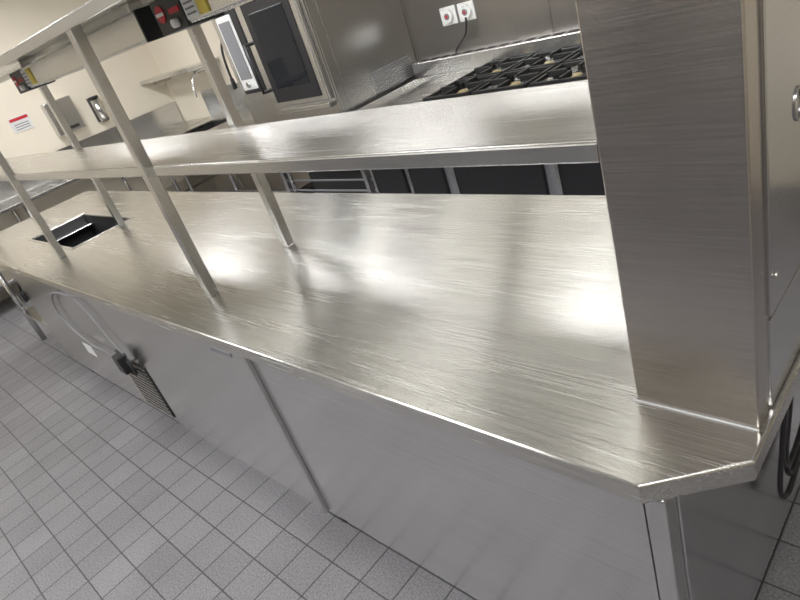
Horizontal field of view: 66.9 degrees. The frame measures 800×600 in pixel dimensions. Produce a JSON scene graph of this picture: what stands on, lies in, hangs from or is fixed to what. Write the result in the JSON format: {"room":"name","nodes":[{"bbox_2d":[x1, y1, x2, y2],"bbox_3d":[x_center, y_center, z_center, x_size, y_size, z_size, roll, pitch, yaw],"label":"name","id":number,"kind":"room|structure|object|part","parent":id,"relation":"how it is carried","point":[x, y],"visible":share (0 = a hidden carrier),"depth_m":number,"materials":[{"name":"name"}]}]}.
{"room":"commercial kitchen","nodes":[
{"label":"commercial kitchen","id":0,"kind":"room"},
{"bbox_2d":[0,0,190,300],"bbox_3d":[-4.711,-1.168,5.851,0.100,2.800,5.650,10,40,44],"label":"wall","id":1,"kind":"structure","parent":0,"point":[20,20],"depth_m":6.61,"materials":[{"name":"beige paint"}]},
{"bbox_2d":[7,113,33,133],"bbox_3d":[-3.991,-1.863,6.372,0.011,0.150,0.210,10,40,44],"label":"wall sign","id":2,"kind":"object","parent":1,"relation":"attached to","point":[22,122],"visible":1,"depth_m":6.37,"materials":[{"name":"white plastic"}]},
{"bbox_2d":[40,95,85,136],"bbox_3d":[-3.667,-2.005,6.593,0.119,0.350,0.300,10,40,44],"label":"paper towel dispenser","id":3,"kind":"object","parent":1,"relation":"attached to","point":[66,105],"visible":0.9,"depth_m":6.56,"materials":[{"name":"metal"}]},
{"bbox_2d":[0,101,183,201],"bbox_3d":[-3.912,-1.377,6.524,0.020,0.250,3.640,10,40,44],"label":"backsplash","id":4,"kind":"structure","parent":1,"relation":"attached to","point":[148,124],"depth_m":7.18,"materials":[{"name":"paint"}]},
{"bbox_2d":[86,95,109,121],"bbox_3d":[-3.403,-2.160,6.839,0.115,0.285,0.117,10,40,44],"label":"soap dispenser","id":5,"kind":"object","parent":1,"relation":"attached to","point":[94,102],"visible":1,"depth_m":6.80,"materials":[{"name":"metal"}]},
{"bbox_2d":[147,2,417,186],"bbox_3d":[0.735,-2.046,3.892,10.300,2.800,0.100,10,40,44],"label":"wall","id":6,"kind":"structure","parent":0,"point":[177,50],"depth_m":6.95,"materials":[{"name":"beige paint"}]},
{"bbox_2d":[139,57,218,85],"bbox_3d":[-2.481,-2.530,6.773,1.380,0.090,0.310,10,40,44],"label":"wall shelf","id":7,"kind":"object","parent":6,"relation":"attached to","point":[166,76],"visible":0.86,"depth_m":6.68,"materials":[{"name":"metal"}]},
{"bbox_2d":[200,82,248,116],"bbox_3d":[-1.491,-2.132,6.264,2.130,0.300,0.020,10,40,44],"label":"backsplash","id":8,"kind":"structure","parent":6,"relation":"attached to","point":[209,97],"depth_m":6.78,"materials":[{"name":"metal"}]},
{"bbox_2d":[401,0,578,60],"bbox_3d":[1.283,-1.968,3.229,3.585,1.150,0.010,10,40,44],"label":"backsplash","id":9,"kind":"structure","parent":6,"relation":"attached to","point":[496,22],"depth_m":4.12,"materials":[{"name":"silver metal"}]},
{"bbox_2d":[439,5,458,25],"bbox_3d":[0.336,-1.996,4.257,0.140,0.120,0.037,10,40,44],"label":"wall socket","id":10,"kind":"object","parent":9,"relation":"attached to","point":[448,14],"visible":1,"depth_m":4.24,"materials":[{"name":"white plastic"}]},
{"bbox_2d":[455,17,466,52],"bbox_3d":[0.423,-1.852,4.242,0.023,0.220,0.195,-34,31,-26],"label":"power cable","id":11,"kind":"object","parent":9,"relation":"attached to","point":[462,40],"visible":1,"depth_m":4.20,"materials":[{"name":"black plastic"}]},
{"bbox_2d":[457,0,476,21],"bbox_3d":[0.449,-1.975,4.146,0.140,0.120,0.037,10,40,44],"label":"wall socket","id":12,"kind":"object","parent":9,"relation":"attached to","point":[465,9],"visible":0.97,"depth_m":4.13,"materials":[{"name":"white plastic"}]},
{"bbox_2d":[0,187,799,599],"bbox_3d":[-0.671,0.701,2.971,10.300,0.100,5.850,10,40,44],"label":"floor","id":13,"kind":"structure","parent":0,"point":[105,495],"depth_m":2.67,"materials":[{"name":"tile"}]},
{"bbox_2d":[0,101,219,289],"bbox_3d":[-3.540,-0.958,6.498,0.690,1.150,3.640,10,40,44],"label":"bench","id":14,"kind":"object","parent":13,"relation":"on","point":[167,120],"visible":0.24,"depth_m":6.99,"materials":[{"name":"metal"}]},
{"bbox_3d":[-3.975,-0.652,6.536,0.040,0.865,0.040,10,40,44],"label":"bench leg","id":15,"kind":"part","parent":14,"relation":"part of","materials":[{"name":"metal"}]},
{"bbox_3d":[-3.558,-0.577,6.126,0.040,0.865,0.040,10,40,44],"label":"bench leg","id":16,"kind":"part","parent":14,"relation":"part of","materials":[{"name":"metal"}]},
{"bbox_2d":[0,174,219,289],"bbox_3d":[-3.447,-0.698,6.641,0.630,0.030,3.580,10,40,44],"label":"countertop","id":17,"kind":"structure","parent":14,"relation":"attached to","point":[196,180],"depth_m":7.23,"materials":[{"name":"metal"}]},
{"bbox_3d":[-3.207,-1.293,7.199,0.040,0.865,0.040,10,40,44],"label":"bench leg","id":18,"kind":"part","parent":14,"relation":"part of","materials":[{"name":"metal"}]},
{"bbox_3d":[-2.604,-1.372,6.949,0.040,0.865,0.040,10,40,44],"label":"bench leg","id":19,"kind":"part","parent":14,"relation":"part of","materials":[{"name":"metal"}]},
{"bbox_2d":[170,42,311,192],"bbox_3d":[-1.648,-1.770,6.171,2.130,1.673,0.710,10,40,44],"label":"bench","id":20,"kind":"object","parent":13,"relation":"on","point":[222,182],"visible":0.35,"depth_m":6.49,"materials":[{"name":"metal"}]},
{"bbox_3d":[-2.440,-1.401,6.894,0.040,0.865,0.040,10,40,44],"label":"bench leg","id":21,"kind":"part","parent":20,"relation":"part of","materials":[{"name":"metal"}]},
{"bbox_2d":[191,68,204,97],"bbox_3d":[-2.005,-2.179,6.422,0.132,0.540,0.333,10,40,44],"label":"faucet","id":22,"kind":"object","parent":20,"relation":"on","point":[202,69],"depth_m":6.31,"materials":[{"name":"metal"}]},
{"bbox_2d":[188,122,214,132],"bbox_3d":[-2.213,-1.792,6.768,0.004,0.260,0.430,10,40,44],"label":"basin","id":23,"kind":"object","parent":20,"relation":"in","point":[205,126],"depth_m":6.76,"materials":[{"name":"metal"}]},
{"bbox_2d":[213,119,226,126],"bbox_3d":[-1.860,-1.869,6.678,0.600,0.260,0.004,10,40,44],"label":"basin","id":24,"kind":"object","parent":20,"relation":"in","point":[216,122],"depth_m":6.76,"materials":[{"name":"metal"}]},
{"bbox_3d":[-1.733,-1.272,6.199,0.040,0.865,0.040,10,40,44],"label":"bench leg","id":25,"kind":"part","parent":20,"relation":"part of","materials":[{"name":"metal"}]},
{"bbox_2d":[190,172,311,192],"bbox_3d":[-1.477,-1.292,6.434,2.070,0.030,0.650,10,40,44],"label":"shelf","id":26,"kind":"object","parent":20,"relation":"attached to","point":[222,182],"depth_m":6.35,"materials":[{"name":"metal"}]},
{"bbox_3d":[-1.005,-1.139,5.483,0.040,0.865,0.040,10,40,44],"label":"bench leg","id":27,"kind":"part","parent":20,"relation":"part of","materials":[{"name":"metal"}]},
{"bbox_2d":[280,170,376,192],"bbox_3d":[-0.358,-1.186,5.089,1.110,0.918,0.865,10,40,44],"label":"stand","id":28,"kind":"object","parent":13,"relation":"on","point":[348,181],"visible":0.09,"depth_m":5.12,"materials":[{"name":"metal"}]},
{"bbox_3d":[-0.981,-1.023,5.241,0.040,0.880,0.040,10,40,44],"label":"stand leg","id":29,"kind":"part","parent":28,"relation":"part of","materials":[{"name":"metal"}]},
{"bbox_2d":[211,0,417,123],"bbox_3d":[-0.680,-1.961,4.607,1.126,1.010,1.004,10,40,44],"label":"oven","id":30,"kind":"object","parent":28,"relation":"on","point":[288,59],"visible":0.91,"depth_m":4.28,"materials":[{"name":"metal"}]},
{"bbox_3d":[-1.236,-1.869,4.596,0.200,0.540,0.012,10,40,44],"label":"control frame","id":31,"kind":"part","parent":30,"relation":"part of","materials":[{"name":"white plastic"}]},
{"bbox_3d":[-1.049,-1.697,4.443,0.028,0.367,0.069,10,40,44],"label":"door handle","id":32,"kind":"part","parent":30,"relation":"part of","materials":[{"name":"black plastic"}]},
{"bbox_3d":[-0.840,-1.762,4.197,0.540,0.750,0.008,10,40,44],"label":"door glass","id":33,"kind":"part","parent":30,"relation":"part of","materials":[{"name":"black glass"}]},
{"bbox_3d":[-0.833,-1.775,4.216,0.680,0.830,0.040,10,40,44],"label":"door frame","id":34,"kind":"part","parent":30,"relation":"part of","materials":[{"name":"metal"}]},
{"bbox_3d":[-0.234,-1.938,4.274,0.006,0.950,0.765,10,40,44],"label":"panel","id":35,"kind":"part","parent":30,"relation":"part of","materials":[{"name":"metal"}]},
{"bbox_3d":[-0.569,-0.974,4.914,1.010,0.010,0.015,10,40,44],"label":"tray rail","id":36,"kind":"part","parent":28,"relation":"part of","materials":[{"name":"grey metal"}]},
{"bbox_3d":[-0.541,-0.898,4.956,1.010,0.010,0.015,10,40,44],"label":"tray rail","id":37,"kind":"part","parent":28,"relation":"part of","materials":[{"name":"grey metal"}]},
{"bbox_2d":[314,192,376,192],"bbox_3d":[-0.288,-0.980,5.199,1.070,0.030,0.815,10,40,44],"label":"shelf","id":38,"kind":"object","parent":28,"relation":"attached to","point":[314,192],"depth_m":5.21,"materials":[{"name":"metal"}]},
{"bbox_3d":[-0.239,-0.888,4.511,0.040,0.880,0.040,10,40,44],"label":"stand leg","id":39,"kind":"part","parent":28,"relation":"part of","materials":[{"name":"metal"}]},
{"bbox_2d":[0,191,799,599],"bbox_3d":[-0.991,0.072,3.232,5.421,0.903,1.090,10,40,44],"label":"kitchen counter","id":40,"kind":"object","parent":13,"relation":"on","point":[449,378],"visible":0.96,"depth_m":1.63,"materials":[{"name":"grey metal"}]},
{"bbox_3d":[-2.495,-0.080,3.963,0.078,0.219,0.066,-13,28,13],"label":"cord","id":41,"kind":"part","parent":40,"relation":"part of","materials":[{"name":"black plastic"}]},
{"bbox_3d":[-3.087,-0.033,4.837,0.044,0.860,0.044,10,40,44],"label":"leg","id":42,"kind":"part","parent":40,"relation":"part of","materials":[{"name":"metal"}]},
{"bbox_2d":[21,305,48,327],"bbox_3d":[-2.407,-0.054,4.790,1.120,0.030,0.880,10,40,44],"label":"shelf","id":43,"kind":"object","parent":40,"relation":"attached to","point":[30,312],"depth_m":4.78,"materials":[{"name":"metal"}]},
{"bbox_3d":[-1.782,0.200,3.420,1.695,0.720,0.014,10,40,44],"label":"door panel","id":44,"kind":"part","parent":40,"relation":"part of","materials":[{"name":"metal"}]},
{"bbox_2d":[128,361,174,417],"bbox_3d":[-1.281,0.432,3.041,0.330,0.310,0.012,10,40,44],"label":"vent","id":45,"kind":"object","parent":40,"relation":"attached to","point":[144,382],"depth_m":2.99,"materials":[{"name":"metal"}]},
{"bbox_3d":[-0.779,0.385,2.429,1.118,0.720,0.022,10,40,44],"label":"door panel","id":46,"kind":"part","parent":40,"relation":"part of","materials":[{"name":"metal"}]},
{"bbox_3d":[-0.585,0.169,1.974,0.130,0.017,0.004,10,40,44],"label":"name plate","id":47,"kind":"part","parent":40,"relation":"part of","materials":[{"name":"grey plastic"}]},
{"bbox_2d":[0,0,799,431],"bbox_3d":[-1.342,-0.641,2.724,5.388,0.972,0.420,10,40,44],"label":"gantry overshelf","id":48,"kind":"object","parent":40,"relation":"on","point":[688,110],"visible":0.98,"depth_m":0.93,"materials":[{"name":"metal"}]},
{"bbox_3d":[-2.055,-0.641,3.213,0.038,0.950,0.037,10,40,44],"label":"post","id":49,"kind":"part","parent":48,"relation":"part of","materials":[{"name":"metal"}]},
{"bbox_2d":[9,43,84,93],"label":"heat lamp","id":50,"kind":"object","parent":48,"relation":"hanging from","point":[65,61],"depth_m":2.61,"materials":[{"name":"silver metal"}]},
{"bbox_3d":[-1.813,-0.842,3.421,0.038,0.950,0.037,10,40,44],"label":"post","id":51,"kind":"part","parent":48,"relation":"part of","materials":[{"name":"metal"}]},
{"bbox_2d":[86,1,180,61],"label":"heat lamp","id":52,"kind":"object","parent":48,"relation":"hanging from","point":[137,26],"depth_m":1.99,"materials":[{"name":"silver metal"}]},
{"bbox_3d":[-0.832,-0.418,2.010,0.038,0.950,0.037,10,40,44],"label":"post","id":53,"kind":"part","parent":48,"relation":"part of","materials":[{"name":"metal"}]},
{"bbox_2d":[149,0,255,36],"bbox_3d":[-0.213,-0.796,1.367,1.392,0.125,0.148,10,40,44],"label":"heat lamp","id":54,"kind":"object","parent":48,"relation":"hanging from","point":[172,16],"visible":1,"depth_m":1.72,"materials":[{"name":"black plastic"}]},
{"bbox_3d":[-0.648,-0.831,1.732,0.060,0.015,0.004,10,40,44],"label":"red plate","id":55,"kind":"part","parent":54,"relation":"part of","materials":[{"name":"red plastic"}]},
{"bbox_3d":[-0.649,-0.802,1.751,0.024,0.024,0.020,10,40,44],"label":"knob","id":56,"kind":"part","parent":54,"relation":"part of","materials":[{"name":"white plastic"}]},
{"bbox_3d":[-0.591,-0.619,2.218,0.038,0.950,0.037,10,40,44],"label":"post","id":57,"kind":"part","parent":48,"relation":"part of","materials":[{"name":"metal"}]},
{"bbox_3d":[0.076,0.538,1.594,1.226,0.720,0.012,10,40,44],"label":"door panel","id":58,"kind":"part","parent":40,"relation":"part of","materials":[{"name":"metal"}]},
{"bbox_3d":[0.537,0.628,1.165,0.036,0.757,0.040,10,40,44],"label":"corner post","id":59,"kind":"part","parent":40,"relation":"part of","materials":[{"name":"metal"}]},
{"bbox_3d":[0.843,0.368,1.402,0.008,0.720,0.888,10,40,44],"label":"panel","id":60,"kind":"part","parent":40,"relation":"part of","materials":[{"name":"metal"}]},
{"bbox_3d":[0.961,0.199,1.451,0.033,0.448,0.408,10,40,44],"label":"cord","id":61,"kind":"part","parent":40,"relation":"part of","materials":[{"name":"black plastic"}]},
{"bbox_3d":[0.954,0.157,1.436,0.033,0.360,0.386,10,40,44],"label":"cord","id":62,"kind":"part","parent":40,"relation":"part of","materials":[{"name":"black plastic"}]},
{"bbox_3d":[0.971,0.170,1.456,0.033,0.407,0.358,10,40,44],"label":"cord","id":63,"kind":"part","parent":40,"relation":"part of","materials":[{"name":"black plastic"}]},
{"bbox_2d":[356,28,605,195],"bbox_3d":[1.134,-0.946,3.523,3.140,1.062,0.930,10,40,44],"label":"gas range","id":64,"kind":"object","parent":13,"relation":"on","point":[554,58],"visible":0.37,"depth_m":3.74,"materials":[{"name":"grey metal"}]},
{"bbox_2d":[369,169,411,193],"bbox_3d":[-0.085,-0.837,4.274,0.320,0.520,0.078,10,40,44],"label":"oven","id":65,"kind":"object","parent":64,"relation":"in","point":[388,181],"depth_m":4.27,"materials":[{"name":"metal"}]},
{"bbox_3d":[0.137,-1.412,4.184,0.590,0.020,0.660,10,40,44],"label":"griddle plate","id":66,"kind":"part","parent":64,"relation":"part of","materials":[{"name":"metal"}]},
{"bbox_2d":[405,167,450,193],"bbox_3d":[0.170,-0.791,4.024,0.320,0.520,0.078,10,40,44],"label":"oven","id":67,"kind":"object","parent":64,"relation":"in","point":[421,180],"depth_m":4.01,"materials":[{"name":"metal"}]},
{"bbox_2d":[450,164,549,194],"bbox_3d":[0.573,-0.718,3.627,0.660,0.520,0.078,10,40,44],"label":"oven","id":68,"kind":"object","parent":64,"relation":"in","point":[508,179],"depth_m":3.60,"materials":[{"name":"metal"}]},
{"bbox_2d":[554,162,605,195],"bbox_3d":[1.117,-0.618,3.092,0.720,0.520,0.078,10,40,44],"label":"oven","id":69,"kind":"object","parent":64,"relation":"in","point":[572,178],"depth_m":3.25,"materials":[{"name":"metal"}]}
]}

